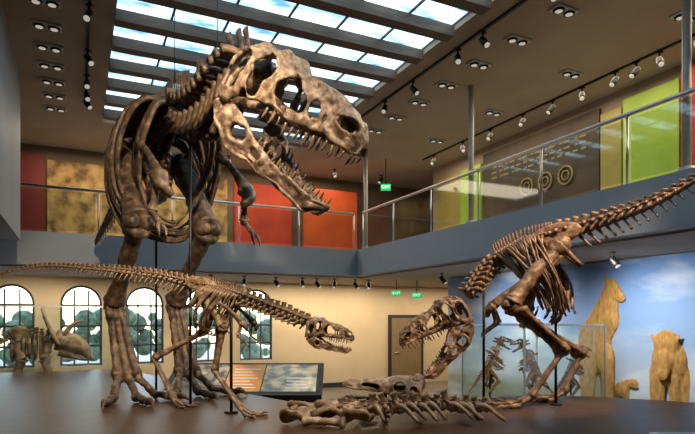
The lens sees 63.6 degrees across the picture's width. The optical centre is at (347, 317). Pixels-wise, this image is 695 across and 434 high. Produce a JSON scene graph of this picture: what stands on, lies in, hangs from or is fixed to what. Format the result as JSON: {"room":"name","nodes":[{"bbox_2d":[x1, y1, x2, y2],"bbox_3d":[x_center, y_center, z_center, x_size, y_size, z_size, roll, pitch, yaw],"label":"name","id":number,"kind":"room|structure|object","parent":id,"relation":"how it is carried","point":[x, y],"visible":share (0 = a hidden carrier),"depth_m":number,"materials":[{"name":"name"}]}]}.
{"room":"museum","nodes":[
{"label":"museum","id":0,"kind":"room"},
{"bbox_2d":[0,0,19,239],"bbox_3d":[-2.295,-2.775,2.338,0.280,2.850,16.200,0,0,-26],"label":"wall","id":1,"kind":"structure","parent":0,"point":[9,70],"depth_m":8.08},
{"bbox_2d":[0,143,447,382],"bbox_3d":[-4.937,-1.050,14.933,22.000,6.300,0.200,0,0,-26],"label":"wall","id":2,"kind":"structure","parent":0,"point":[365,312],"depth_m":16.90,"materials":[{"name":"paint"}]},
{"bbox_2d":[0,284,34,368],"bbox_3d":[-8.048,0.190,13.442,1.060,2.130,0.110,0,0,-26],"label":"window","id":3,"kind":"structure","parent":2,"relation":"in","point":[4,325],"depth_m":13.43,"materials":[{"name":"grey"}]},
{"bbox_2d":[20,153,44,231],"bbox_3d":[-7.875,-2.825,13.370,1.150,2.250,0.060,0,0,-26],"label":"wall panel","id":4,"kind":"object","parent":2,"relation":"attached to","point":[32,166],"visible":0.33,"depth_m":13.48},
{"bbox_2d":[60,285,101,366],"bbox_3d":[-6.695,0.190,14.090,1.060,2.130,0.110,0,0,-26],"label":"window","id":5,"kind":"structure","parent":2,"relation":"in","point":[79,286],"depth_m":14.11,"materials":[{"name":"grey"}]},
{"bbox_2d":[47,160,226,241],"bbox_3d":[-5.327,-2.825,14.591,4.400,2.050,0.060,0,0,-26],"label":"wall panel","id":6,"kind":"object","parent":2,"relation":"attached to","point":[68,211],"visible":0.43,"depth_m":13.98,"materials":[{"name":"gold metal"}]},
{"bbox_2d":[125,287,163,363],"bbox_3d":[-5.343,0.190,14.738,1.060,2.130,0.110,0,0,-26],"label":"window","id":7,"kind":"structure","parent":2,"relation":"in","point":[139,288],"depth_m":14.78,"materials":[{"name":"grey"}]},
{"bbox_2d":[0,230,363,276],"bbox_3d":[-4.245,-1.375,13.490,22.000,0.650,3.000,0,0,-26],"label":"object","id":8,"kind":"structure","parent":2,"relation":"attached to","point":[33,247],"depth_m":12.13,"materials":[{"name":"paint"}]},
{"bbox_2d":[20,183,354,249],"bbox_3d":[-3.127,-2.165,12.429,7.340,0.930,0.057,0,0,-26],"label":"balcony railing","id":9,"kind":"object","parent":8,"relation":"on","point":[21,184],"visible":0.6,"depth_m":12.61,"materials":[{"name":"silver metal"}]},
{"bbox_2d":[185,290,218,361],"bbox_3d":[-3.990,0.190,15.386,1.060,2.130,0.110,0,0,-26],"label":"window","id":10,"kind":"structure","parent":2,"relation":"in","point":[207,342],"depth_m":15.38,"materials":[{"name":"grey"}]},
{"bbox_2d":[0,264,447,287],"bbox_3d":[-4.310,-1.035,13.625,22.000,0.030,2.700,0,0,-26],"label":"trim","id":11,"kind":"structure","parent":2,"relation":"attached to","point":[228,276],"depth_m":14.10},
{"bbox_2d":[242,276,245,286],"bbox_3d":[-2.496,-0.889,13.521,0.101,0.262,0.187,0,0,-8],"label":"spotlight","id":12,"kind":"object","parent":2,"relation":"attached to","point":[244,279],"visible":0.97,"depth_m":13.48,"materials":[{"name":"black metal"}]},
{"bbox_2d":[240,289,271,360],"bbox_3d":[-2.637,0.190,16.035,1.060,2.130,0.110,0,0,-26],"label":"window","id":13,"kind":"structure","parent":2,"relation":"in","point":[260,291],"depth_m":16.09,"materials":[{"name":"grey"}]},
{"bbox_2d":[234,182,291,245],"bbox_3d":[-2.396,-2.750,15.995,1.700,2.100,0.060,0,0,-26],"label":"wall panel","id":14,"kind":"object","parent":2,"relation":"attached to","point":[273,226],"visible":0.5,"depth_m":16.01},
{"bbox_2d":[274,277,279,286],"bbox_3d":[-1.756,-0.889,13.877,0.187,0.262,0.101,0,0,38],"label":"spotlight","id":15,"kind":"object","parent":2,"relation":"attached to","point":[276,283],"visible":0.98,"depth_m":13.84,"materials":[{"name":"black metal"}]},
{"bbox_2d":[300,278,304,287],"bbox_3d":[-1.138,-0.889,14.170,0.101,0.262,0.187,0,0,-18],"label":"spotlight","id":16,"kind":"object","parent":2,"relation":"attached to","point":[301,281],"visible":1,"depth_m":14.14,"materials":[{"name":"black metal"}]},
{"bbox_2d":[314,278,320,287],"bbox_3d":[-0.760,-0.889,14.358,0.187,0.262,0.101,0,0,26],"label":"spotlight","id":17,"kind":"object","parent":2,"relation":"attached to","point":[316,282],"visible":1,"depth_m":14.32,"materials":[{"name":"black metal"}]},
{"bbox_2d":[303,188,356,249],"bbox_3d":[-0.501,-2.725,16.437,1.700,2.050,0.100,0,0,-26],"label":"wall panel","id":18,"kind":"object","parent":2,"relation":"attached to","point":[326,230],"visible":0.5,"depth_m":16.43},
{"bbox_2d":[323,382,342,387],"bbox_3d":[-6.779,2.030,13.917,17.800,0.140,0.040,0,0,-26],"label":"baseboard","id":19,"kind":"structure","parent":2,"relation":"attached to","point":[337,384],"depth_m":16.93,"materials":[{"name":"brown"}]},
{"bbox_2d":[332,279,336,288],"bbox_3d":[-0.342,-0.889,14.558,0.101,0.262,0.187,0,0,12],"label":"spotlight","id":20,"kind":"object","parent":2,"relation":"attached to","point":[334,282],"visible":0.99,"depth_m":14.52,"materials":[{"name":"black metal"}]},
{"bbox_2d":[353,279,358,288],"bbox_3d":[0.230,-0.889,14.829,0.187,0.262,0.101,0,0,34],"label":"spotlight","id":21,"kind":"object","parent":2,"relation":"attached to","point":[355,284],"visible":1,"depth_m":14.80,"materials":[{"name":"black metal"}]},
{"bbox_2d":[392,280,400,295],"bbox_3d":[1.304,-0.801,14.981,0.240,0.438,0.067,0,0,0],"label":"exit sign","id":22,"kind":"object","parent":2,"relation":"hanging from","point":[396,292],"visible":0.98,"depth_m":14.96,"materials":[{"name":"green"}]},
{"bbox_2d":[388,315,422,383],"bbox_3d":[1.899,1.000,18.023,1.300,2.200,0.113,0,0,-26],"label":"door","id":23,"kind":"structure","parent":2,"relation":"in","point":[407,361],"depth_m":17.93,"materials":[{"name":"brown"}]},
{"bbox_2d":[412,281,420,297],"bbox_3d":[1.890,-0.781,15.262,0.240,0.478,0.067,0,0,0],"label":"exit sign","id":24,"kind":"object","parent":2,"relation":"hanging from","point":[416,294],"visible":1,"depth_m":15.23,"materials":[{"name":"green"}]},
{"bbox_2d":[2,0,694,190],"bbox_3d":[-0.338,-4.275,6.491,23.000,0.150,22.000,0,0,-26],"label":"ceiling","id":25,"kind":"structure","parent":0,"point":[605,36],"depth_m":9.74,"materials":[{"name":"paint"}]},
{"bbox_2d":[27,0,60,8],"bbox_3d":[-4.008,-4.173,7.394,0.400,0.054,0.200,0,0,-26],"label":"recessed light","id":26,"kind":"object","parent":25,"relation":"in","point":[54,4],"visible":1,"depth_m":7.39,"materials":[{"name":"black metal"}]},
{"bbox_2d":[30,19,62,32],"bbox_3d":[-4.311,-4.173,8.025,0.400,0.054,0.200,0,0,-26],"label":"recessed light","id":27,"kind":"object","parent":25,"relation":"in","point":[37,24],"visible":1,"depth_m":7.99,"materials":[{"name":"black metal"}]},
{"bbox_2d":[34,41,63,52],"bbox_3d":[-4.613,-4.173,8.656,0.400,0.054,0.200,0,0,-26],"label":"recessed light","id":28,"kind":"object","parent":25,"relation":"in","point":[39,45],"visible":1,"depth_m":8.62,"materials":[{"name":"black metal"}]},
{"bbox_2d":[37,60,64,70],"bbox_3d":[-4.916,-4.173,9.288,0.400,0.054,0.200,0,0,-26],"label":"recessed light","id":29,"kind":"object","parent":25,"relation":"in","point":[59,67],"visible":1,"depth_m":9.25,"materials":[{"name":"black metal"}]},
{"bbox_2d":[40,77,65,85],"bbox_3d":[-5.218,-4.173,9.919,0.400,0.054,0.200,0,0,-26],"label":"recessed light","id":30,"kind":"object","parent":25,"relation":"in","point":[42,79],"visible":1,"depth_m":9.88,"materials":[{"name":"black metal"}]},
{"bbox_2d":[42,92,65,99],"bbox_3d":[-5.521,-4.173,10.550,0.400,0.054,0.200,0,0,-26],"label":"recessed light","id":31,"kind":"object","parent":25,"relation":"in","point":[45,94],"visible":1,"depth_m":10.50,"materials":[{"name":"black metal"}]},
{"bbox_2d":[44,105,66,111],"bbox_3d":[-5.823,-4.173,11.182,0.400,0.054,0.200,0,0,-26],"label":"recessed light","id":32,"kind":"object","parent":25,"relation":"in","point":[48,107],"visible":1,"depth_m":11.14,"materials":[{"name":"black metal"}]},
{"bbox_2d":[85,0,90,91],"bbox_3d":[-4.040,-4.185,8.709,0.040,0.030,4.800,0,0,-26],"label":"track rail","id":33,"kind":"object","parent":25,"relation":"attached to","point":[89,1],"visible":0.44,"depth_m":8.35,"materials":[{"name":"black metal"}]},
{"bbox_2d":[84,74,89,88],"bbox_3d":[-4.458,-4.039,9.585,0.101,0.262,0.187,0,0,-27],"label":"spotlight","id":34,"kind":"object","parent":33,"relation":"attached to","point":[86,81],"visible":1,"depth_m":9.55,"materials":[{"name":"black metal"}]},
{"bbox_2d":[83,87,90,101],"bbox_3d":[-4.713,-4.039,10.129,0.101,0.262,0.187,0,0,-38],"label":"spotlight","id":35,"kind":"object","parent":33,"relation":"attached to","point":[87,98],"visible":0.95,"depth_m":10.09,"materials":[{"name":"black metal"}]},
{"bbox_2d":[83,95,91,109],"bbox_3d":[-4.876,-4.039,10.503,0.187,0.262,0.101,0,0,19],"label":"spotlight","id":36,"kind":"object","parent":33,"relation":"attached to","point":[88,105],"visible":0.76,"depth_m":10.47,"materials":[{"name":"black metal"}]},
{"bbox_2d":[83,3,93,21],"bbox_3d":[-3.433,-4.039,7.418,0.101,0.262,0.187,0,0,-4],"label":"spotlight","id":37,"kind":"object","parent":33,"relation":"attached to","point":[87,16],"visible":1,"depth_m":7.38,"materials":[{"name":"black metal"}]},
{"bbox_2d":[84,48,93,65],"bbox_3d":[-4.014,-4.039,8.694,0.187,0.262,0.101,0,0,31],"label":"spotlight","id":38,"kind":"object","parent":33,"relation":"attached to","point":[88,59],"visible":1,"depth_m":8.66,"materials":[{"name":"black metal"}]},
{"bbox_2d":[106,88,259,117],"bbox_3d":[-2.633,-4.312,11.745,4.530,0.055,0.820,0,0,-26],"label":"window","id":39,"kind":"structure","parent":25,"relation":"attached to","point":[107,91],"depth_m":10.85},
{"bbox_2d":[103,108,308,147],"bbox_3d":[-2.988,-4.200,12.485,4.500,0.160,0.200,0,0,-26],"label":"trim","id":40,"kind":"structure","parent":25,"relation":"attached to","point":[109,114],"depth_m":12.71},
{"bbox_2d":[104,105,309,137],"bbox_3d":[-2.988,-4.312,12.485,4.530,0.055,0.820,0,0,-26],"label":"window","id":41,"kind":"structure","parent":25,"relation":"attached to","point":[106,107],"depth_m":12.67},
{"bbox_2d":[105,94,311,136],"bbox_3d":[-2.633,-4.200,11.745,4.500,0.160,0.200,0,0,-26],"label":"trim","id":42,"kind":"structure","parent":25,"relation":"attached to","point":[110,100],"depth_m":10.90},
{"bbox_2d":[108,71,319,112],"bbox_3d":[-2.279,-4.312,11.006,4.530,0.055,0.820,0,0,-26],"label":"window","id":43,"kind":"structure","parent":25,"relation":"attached to","point":[111,75],"depth_m":10.16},
{"bbox_2d":[107,77,326,121],"bbox_3d":[-2.279,-4.200,11.006,4.500,0.160,0.200,0,0,-26],"label":"trim","id":44,"kind":"structure","parent":25,"relation":"attached to","point":[113,84],"depth_m":10.18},
{"bbox_2d":[109,58,354,108],"bbox_3d":[-1.925,-4.200,10.266,4.500,0.160,0.200,0,0,-26],"label":"trim","id":45,"kind":"structure","parent":25,"relation":"attached to","point":[118,66],"depth_m":9.52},
{"bbox_2d":[110,49,359,102],"bbox_3d":[-1.925,-4.312,10.266,4.530,0.055,0.820,0,0,-26],"label":"window","id":46,"kind":"structure","parent":25,"relation":"attached to","point":[116,55],"depth_m":9.48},
{"bbox_2d":[112,35,373,99],"bbox_3d":[-1.571,-4.200,9.527,4.500,0.160,0.200,0,0,-26],"label":"trim","id":47,"kind":"structure","parent":25,"relation":"attached to","point":[124,45],"depth_m":8.91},
{"bbox_2d":[111,25,380,87],"bbox_3d":[-1.571,-4.312,9.527,4.530,0.055,0.820,0,0,-26],"label":"window","id":48,"kind":"structure","parent":25,"relation":"attached to","point":[118,31],"depth_m":8.89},
{"bbox_2d":[115,8,396,83],"bbox_3d":[-1.216,-4.200,8.787,4.500,0.160,0.200,0,0,-26],"label":"trim","id":49,"kind":"structure","parent":25,"relation":"attached to","point":[126,19],"depth_m":8.38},
{"bbox_2d":[114,0,405,69],"bbox_3d":[-1.216,-4.312,8.787,4.530,0.055,0.820,0,0,-26],"label":"window","id":50,"kind":"structure","parent":25,"relation":"attached to","point":[137,6],"depth_m":8.48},
{"bbox_2d":[138,0,422,64],"bbox_3d":[-0.862,-4.200,8.048,4.500,0.160,0.200,0,0,-26],"label":"ceiling beam","id":51,"kind":"structure","parent":25,"relation":"attached to","point":[227,11],"depth_m":8.02,"materials":[{"name":"metal"}]},
{"bbox_2d":[224,0,433,48],"bbox_3d":[-0.862,-4.312,8.048,4.530,0.055,0.820,0,0,-26],"label":"window","id":52,"kind":"structure","parent":25,"relation":"attached to","point":[282,7],"depth_m":8.14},
{"bbox_2d":[284,0,453,41],"bbox_3d":[-0.508,-4.200,7.308,4.500,0.160,0.200,0,0,-26],"label":"trim","id":53,"kind":"structure","parent":25,"relation":"attached to","point":[366,11],"depth_m":7.74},
{"bbox_2d":[368,127,384,133],"bbox_3d":[0.613,-4.173,12.491,0.400,0.054,0.200,0,0,-26],"label":"recessed light","id":54,"kind":"object","parent":25,"relation":"in","point":[378,131],"visible":0.89,"depth_m":12.45,"materials":[{"name":"black metal"}]},
{"bbox_2d":[297,0,466,40],"bbox_3d":[-0.508,-4.312,7.308,4.530,0.055,0.820,0,0,-26],"label":"window","id":55,"kind":"structure","parent":25,"relation":"attached to","point":[427,9],"depth_m":7.82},
{"bbox_2d":[381,159,390,190],"bbox_3d":[1.010,-3.783,14.784,0.260,0.834,0.067,0,0,0],"label":"exit sign","id":56,"kind":"object","parent":25,"relation":"hanging from","point":[384,187],"visible":1,"depth_m":14.76,"materials":[{"name":"green"}]},
{"bbox_2d":[385,114,405,120],"bbox_3d":[1.002,-4.173,11.679,0.400,0.054,0.200,0,0,-26],"label":"recessed light","id":57,"kind":"object","parent":25,"relation":"in","point":[389,116],"visible":1,"depth_m":11.64,"materials":[{"name":"black metal"}]},
{"bbox_2d":[408,98,429,105],"bbox_3d":[1.391,-4.173,10.868,0.400,0.054,0.200,0,0,-26],"label":"recessed light","id":58,"kind":"object","parent":25,"relation":"in","point":[413,101],"visible":1,"depth_m":10.82,"materials":[{"name":"black metal"}]},
{"bbox_2d":[427,138,445,143],"bbox_3d":[2.101,-4.173,13.204,0.400,0.054,0.200,0,0,-26],"label":"recessed light","id":59,"kind":"object","parent":25,"relation":"in","point":[436,140],"visible":1,"depth_m":13.16,"materials":[{"name":"black metal"}]},
{"bbox_2d":[361,0,527,117],"bbox_3d":[1.431,-4.185,9.279,0.040,0.030,6.500,0,0,-26],"label":"track rail","id":60,"kind":"object","parent":25,"relation":"attached to","point":[522,2],"visible":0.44,"depth_m":8.81,"materials":[{"name":"black metal"}]},
{"bbox_2d":[381,100,387,113],"bbox_3d":[0.708,-4.039,10.740,0.101,0.262,0.187,0,0,20],"label":"spotlight","id":61,"kind":"object","parent":60,"relation":"attached to","point":[384,108],"visible":1,"depth_m":10.71,"materials":[{"name":"black metal"}]},
{"bbox_2d":[409,80,418,95],"bbox_3d":[1.173,-4.039,9.847,0.187,0.262,0.101,0,0,40],"label":"spotlight","id":62,"kind":"object","parent":60,"relation":"attached to","point":[414,90],"visible":1,"depth_m":9.82,"materials":[{"name":"black metal"}]},
{"bbox_2d":[454,49,461,64],"bbox_3d":[1.709,-4.039,8.664,0.101,0.262,0.187,0,0,6],"label":"spotlight","id":63,"kind":"object","parent":60,"relation":"attached to","point":[458,61],"visible":1,"depth_m":8.62,"materials":[{"name":"black metal"}]},
{"bbox_2d":[479,30,489,47],"bbox_3d":[1.985,-4.039,8.126,0.101,0.262,0.187,0,0,-29],"label":"spotlight","id":64,"kind":"object","parent":60,"relation":"attached to","point":[484,42],"visible":1,"depth_m":8.10,"materials":[{"name":"black metal"}]},
{"bbox_2d":[434,80,458,89],"bbox_3d":[1.780,-4.173,10.056,0.400,0.054,0.200,0,0,-26],"label":"recessed light","id":65,"kind":"object","parent":25,"relation":"in","point":[442,84],"visible":1,"depth_m":10.01,"materials":[{"name":"black metal"}]},
{"bbox_2d":[422,0,470,14],"bbox_3d":[-0.153,-4.312,6.569,4.530,0.055,0.820,0,0,-26],"label":"window","id":66,"kind":"structure","parent":25,"relation":"attached to","point":[467,12],"depth_m":7.75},
{"bbox_2d":[430,0,491,15],"bbox_3d":[-0.153,-4.200,6.569,4.500,0.160,0.200,0,0,-26],"label":"trim","id":67,"kind":"structure","parent":25,"relation":"attached to","point":[480,7],"depth_m":7.39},
{"bbox_2d":[466,59,491,69],"bbox_3d":[2.168,-4.173,9.245,0.400,0.054,0.200,0,0,-26],"label":"recessed light","id":68,"kind":"object","parent":25,"relation":"in","point":[481,65],"visible":1,"depth_m":9.20,"materials":[{"name":"black metal"}]},
{"bbox_2d":[482,109,503,115],"bbox_3d":[2.965,-4.173,11.400,0.400,0.054,0.200,0,0,-26],"label":"recessed light","id":69,"kind":"object","parent":25,"relation":"in","point":[488,111],"visible":1,"depth_m":11.36,"materials":[{"name":"black metal"}]},
{"bbox_2d":[503,34,531,45],"bbox_3d":[2.557,-4.173,8.433,0.400,0.054,0.200,0,0,-26],"label":"recessed light","id":70,"kind":"object","parent":25,"relation":"in","point":[518,40],"visible":1,"depth_m":8.39,"materials":[{"name":"black metal"}]},
{"bbox_2d":[422,33,694,159],"bbox_3d":[3.658,-4.185,11.344,0.040,0.030,7.700,0,0,-26],"label":"track rail","id":71,"kind":"object","parent":25,"relation":"attached to","point":[678,41],"visible":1,"depth_m":10.36,"materials":[{"name":"black metal"}]},
{"bbox_2d":[430,155,435,164],"bbox_3d":[2.193,-4.039,14.341,0.101,0.262,0.187,0,0,35],"label":"spotlight","id":72,"kind":"object","parent":71,"relation":"attached to","point":[433,159],"visible":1,"depth_m":14.31,"materials":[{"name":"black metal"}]},
{"bbox_2d":[460,142,464,152],"bbox_3d":[2.728,-4.039,13.254,0.101,0.262,0.187,0,0,1],"label":"spotlight","id":73,"kind":"object","parent":71,"relation":"attached to","point":[462,147],"visible":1,"depth_m":13.22,"materials":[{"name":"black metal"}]},
{"bbox_2d":[486,129,492,140],"bbox_3d":[3.139,-4.039,12.361,0.187,0.262,0.101,0,0,-44],"label":"spotlight","id":74,"kind":"object","parent":71,"relation":"attached to","point":[490,134],"visible":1,"depth_m":12.33,"materials":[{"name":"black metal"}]},
{"bbox_2d":[518,114,525,126],"bbox_3d":[3.572,-4.039,11.458,0.101,0.262,0.187,0,0,45],"label":"spotlight","id":75,"kind":"object","parent":71,"relation":"attached to","point":[522,121],"visible":1,"depth_m":11.43,"materials":[{"name":"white metal"}]},
{"bbox_2d":[546,100,555,114],"bbox_3d":[3.909,-4.039,10.753,0.187,0.262,0.101,0,0,-10],"label":"spotlight","id":76,"kind":"object","parent":71,"relation":"attached to","point":[552,107],"visible":1,"depth_m":10.72,"materials":[{"name":"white metal"}]},
{"bbox_2d":[579,87,584,100],"bbox_3d":[4.229,-4.039,10.100,0.101,0.262,0.187,0,0,23],"label":"spotlight","id":77,"kind":"object","parent":71,"relation":"attached to","point":[582,93],"visible":1,"depth_m":10.07,"materials":[{"name":"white metal"}]},
{"bbox_2d":[609,71,618,86],"bbox_3d":[4.517,-4.039,9.482,0.187,0.262,0.101,0,0,-26],"label":"spotlight","id":78,"kind":"object","parent":71,"relation":"attached to","point":[615,79],"visible":1,"depth_m":9.45,"materials":[{"name":"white metal"}]},
{"bbox_2d":[629,61,640,78],"bbox_3d":[4.687,-4.039,9.130,0.187,0.262,0.101,0,0,-9],"label":"spotlight","id":79,"kind":"object","parent":71,"relation":"attached to","point":[637,68],"visible":1,"depth_m":9.10,"materials":[{"name":"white metal"}]},
{"bbox_2d":[656,51,664,66],"bbox_3d":[4.882,-4.039,8.745,0.101,0.262,0.187,0,0,14],"label":"spotlight","id":80,"kind":"object","parent":71,"relation":"attached to","point":[660,62],"visible":1,"depth_m":8.72,"materials":[{"name":"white metal"}]},
{"bbox_2d":[548,3,579,17],"bbox_3d":[2.946,-4.173,7.621,0.400,0.054,0.200,0,0,-26],"label":"recessed light","id":81,"kind":"object","parent":25,"relation":"in","point":[561,9],"visible":1,"depth_m":7.58,"materials":[{"name":"black metal"}]},
{"bbox_2d":[558,69,583,78],"bbox_3d":[3.829,-4.173,9.597,0.400,0.054,0.200,0,0,-26],"label":"recessed light","id":82,"kind":"object","parent":25,"relation":"in","point":[572,74],"visible":1,"depth_m":9.55,"materials":[{"name":"black metal"}]},
{"bbox_2d":[669,10,694,22],"bbox_3d":[4.694,-4.173,7.793,0.400,0.054,0.200,0,0,-26],"label":"recessed light","id":83,"kind":"object","parent":25,"relation":"in","point":[677,16],"visible":0.48,"depth_m":7.75,"materials":[{"name":"black metal"}]},
{"bbox_2d":[322,381,447,400],"bbox_3d":[-0.338,2.200,6.491,23.000,0.200,22.000,0,0,-26],"label":"floor","id":84,"kind":"structure","parent":0,"point":[334,392],"depth_m":16.22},
{"bbox_2d":[0,305,128,359],"bbox_3d":[-6.857,0.915,12.460,3.624,2.370,1.224,0,0,-26],"label":"display case","id":85,"kind":"object","parent":84,"relation":"on","point":[0,305],"visible":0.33,"depth_m":12.69,"materials":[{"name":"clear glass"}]},
{"bbox_2d":[0,307,91,372],"bbox_3d":[-6.985,0.568,12.416,2.410,1.610,0.975,0,0,-26],"label":"skeleton","id":86,"kind":"object","parent":85,"relation":"on","point":[69,345],"visible":0.93,"depth_m":12.30},
{"bbox_2d":[168,363,323,402],"bbox_3d":[-1.720,1.450,9.475,2.600,1.300,0.950,0,0,0],"label":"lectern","id":87,"kind":"object","parent":84,"relation":"on","point":[281,381],"visible":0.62,"depth_m":9.44,"materials":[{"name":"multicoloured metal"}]},
{"bbox_2d":[0,369,694,433],"bbox_3d":[-1.500,1.600,5.450,12.800,1.000,13.300,0,0,0],"label":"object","id":88,"kind":"object","parent":84,"relation":"on","point":[45,402],"visible":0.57,"depth_m":6.29,"materials":[{"name":"wood"}]},
{"bbox_2d":[0,261,354,418],"bbox_3d":[-2.218,0.187,6.854,4.822,1.832,0.666,0,0,19],"label":"skeleton","id":89,"kind":"object","parent":88,"relation":"on","point":[207,289],"visible":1,"depth_m":6.41,"materials":[{"name":"brown"}]},
{"bbox_2d":[94,0,368,408],"bbox_3d":[-2.709,-1.500,7.763,7.679,5.200,1.920,0,0,41],"label":"skeleton","id":90,"kind":"object","parent":88,"relation":"on","point":[206,109],"visible":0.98,"depth_m":6.93,"materials":[{"name":"brown"}]},
{"bbox_2d":[279,373,505,429],"bbox_3d":[0.445,0.849,5.875,2.275,0.502,0.997,0,0,0],"label":"skeleton","id":91,"kind":"object","parent":88,"relation":"on","point":[349,407],"visible":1,"depth_m":5.74,"materials":[{"name":"brown"}]},
{"bbox_2d":[399,174,694,408],"bbox_3d":[2.712,-0.293,6.750,3.884,2.797,1.746,0,0,32],"label":"skeleton","id":92,"kind":"object","parent":88,"relation":"on","point":[549,245],"visible":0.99,"depth_m":6.96,"materials":[{"name":"brown"}]},
{"bbox_2d":[649,432,694,433],"bbox_3d":[3.050,1.079,5.100,0.500,0.042,0.200,0,0,0],"label":"label","id":93,"kind":"object","parent":88,"relation":"on","point":[649,432],"visible":1,"depth_m":5.18,"materials":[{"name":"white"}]},
{"bbox_2d":[461,323,605,396],"bbox_3d":[3.065,1.100,9.341,1.724,2.000,1.524,0,0,-26],"label":"display case","id":94,"kind":"object","parent":84,"relation":"on","point":[516,324],"visible":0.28,"depth_m":9.02,"materials":[{"name":"clear glass"}]},
{"bbox_2d":[468,336,512,397],"bbox_3d":[2.432,0.893,9.493,0.732,1.174,0.281,0,0,16],"label":"skeleton","id":95,"kind":"object","parent":94,"relation":"on","point":[489,373],"visible":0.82,"depth_m":9.43,"materials":[{"name":"brown"}]},
{"bbox_2d":[509,339,552,393],"bbox_3d":[3.028,0.910,9.254,0.710,1.142,0.274,0,0,-16],"label":"skeleton","id":96,"kind":"object","parent":94,"relation":"on","point":[534,374],"visible":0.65,"depth_m":9.20,"materials":[{"name":"brown"}]},
{"bbox_2d":[553,345,591,395],"bbox_3d":[3.652,0.960,9.134,0.648,1.041,0.250,0,0,16],"label":"skeleton","id":97,"kind":"object","parent":94,"relation":"on","point":[571,360],"visible":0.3,"depth_m":9.09,"materials":[{"name":"brown"}]},
{"bbox_2d":[433,59,694,230],"bbox_3d":[6.435,-2.950,7.630,0.200,2.500,18.200,0,0,-26],"label":"wall","id":98,"kind":"structure","parent":0,"point":[613,101],"depth_m":11.56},
{"bbox_2d":[437,172,459,229],"bbox_3d":[2.733,-2.750,15.032,0.060,2.100,1.050,0,0,-26],"label":"wall panel","id":99,"kind":"object","parent":98,"relation":"attached to","point":[448,194],"visible":0.57,"depth_m":15.01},
{"bbox_2d":[460,163,482,224],"bbox_3d":[3.137,-2.750,14.144,0.100,2.100,0.800,0,0,-26],"label":"wall panel","id":100,"kind":"object","parent":98,"relation":"attached to","point":[463,181],"visible":0.43,"depth_m":14.22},
{"bbox_2d":[357,167,694,275],"bbox_3d":[7.064,-1.375,7.543,6.740,0.650,17.500,0,0,-26],"label":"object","id":101,"kind":"structure","parent":98,"relation":"attached to","point":[471,241],"depth_m":8.71,"materials":[{"name":"paint"}]},
{"bbox_2d":[364,149,367,247],"bbox_3d":[0.454,-2.950,13.912,0.200,2.500,0.195,0,0,-26],"label":"column","id":102,"kind":"structure","parent":101,"relation":"on","point":[366,156],"depth_m":13.87,"materials":[{"name":"white metal"}]},
{"bbox_2d":[466,86,475,222],"bbox_3d":[2.247,-2.950,10.169,0.200,2.500,0.195,0,0,-26],"label":"column","id":103,"kind":"structure","parent":101,"relation":"on","point":[470,88],"depth_m":10.13,"materials":[{"name":"white metal"}]},
{"bbox_2d":[362,87,694,248],"bbox_3d":[3.258,-2.165,7.826,0.057,0.930,13.335,0,0,-26],"label":"balcony railing","id":104,"kind":"object","parent":101,"relation":"on","point":[626,115],"visible":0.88,"depth_m":8.47,"materials":[{"name":"silver metal"}]},
{"bbox_2d":[677,0,694,170],"bbox_3d":[3.975,-2.950,6.562,0.200,2.500,0.195,0,0,-26],"label":"column","id":105,"kind":"structure","parent":101,"relation":"on","point":[686,4],"depth_m":6.52,"materials":[{"name":"white metal"}]},
{"bbox_2d":[483,108,600,218],"bbox_3d":[4.067,-2.850,12.205,0.098,2.300,3.400,0,0,-26],"label":"display","id":106,"kind":"object","parent":98,"relation":"attached to","point":[571,166],"visible":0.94,"depth_m":11.89,"materials":[{"name":"brown"}]},
{"bbox_2d":[600,107,622,189],"bbox_3d":[4.928,-2.775,10.428,0.080,2.150,0.450,0,0,-26],"label":"wall panel","id":107,"kind":"object","parent":98,"relation":"attached to","point":[611,135],"visible":0.57,"depth_m":10.39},
{"bbox_2d":[623,78,680,184],"bbox_3d":[5.265,-2.825,9.702,0.100,2.250,1.050,0,0,-26],"label":"wall panel","id":108,"kind":"object","parent":98,"relation":"attached to","point":[654,133],"visible":0.57,"depth_m":9.61,"materials":[{"name":"paint"}]},
{"bbox_2d":[681,65,694,166],"bbox_3d":[5.655,-2.875,8.864,0.120,2.350,0.700,0,0,-26],"label":"wall panel","id":109,"kind":"object","parent":98,"relation":"attached to","point":[693,66],"visible":0.2,"depth_m":8.97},
{"bbox_2d":[453,251,694,277],"bbox_3d":[6.353,0.540,6.759,0.300,3.120,16.700,0,0,-26],"label":"wall","id":110,"kind":"structure","parent":0,"point":[694,251],"depth_m":9.66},
{"bbox_2d":[439,273,446,283],"bbox_3d":[2.161,-0.889,12.650,0.187,0.262,0.101,0,0,34],"label":"spotlight","id":111,"kind":"object","parent":110,"relation":"attached to","point":[441,277],"visible":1,"depth_m":12.62,"materials":[{"name":"black metal"}]},
{"bbox_2d":[360,228,694,280],"bbox_3d":[7.108,-1.035,7.730,6.500,0.030,17.800,0,0,-26],"label":"trim","id":112,"kind":"structure","parent":110,"relation":"attached to","point":[681,241],"depth_m":8.72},
{"bbox_2d":[448,252,694,402],"bbox_3d":[4.913,0.540,9.118,0.199,3.080,11.200,0,0,-26],"label":"mural","id":113,"kind":"object","parent":110,"relation":"attached to","point":[646,305],"visible":0.71,"depth_m":9.70,"materials":[{"name":"paint"}]},
{"bbox_2d":[609,251,620,267],"bbox_3d":[4.096,-0.889,8.583,0.101,0.262,0.187,0,0,-30],"label":"spotlight","id":114,"kind":"object","parent":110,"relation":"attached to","point":[612,259],"visible":1,"depth_m":8.55,"materials":[{"name":"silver metal"}]},
{"label":"outside","id":115,"kind":"structure","parent":0,"visible":0},
{"bbox_2d":[0,347,269,365],"bbox_3d":[-11.413,2.225,26.134,26.000,0.150,23.000,0,0,-26],"label":"ground","id":116,"kind":"structure","parent":115,"point":[211,350],"depth_m":29.73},
{"bbox_2d":[0,307,269,365],"bbox_3d":[-11.965,0.864,25.284,18.741,2.943,3.986,0,0,-26],"label":"hedge","id":117,"kind":"object","parent":116,"relation":"on","point":[26,315],"visible":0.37,"depth_m":25.82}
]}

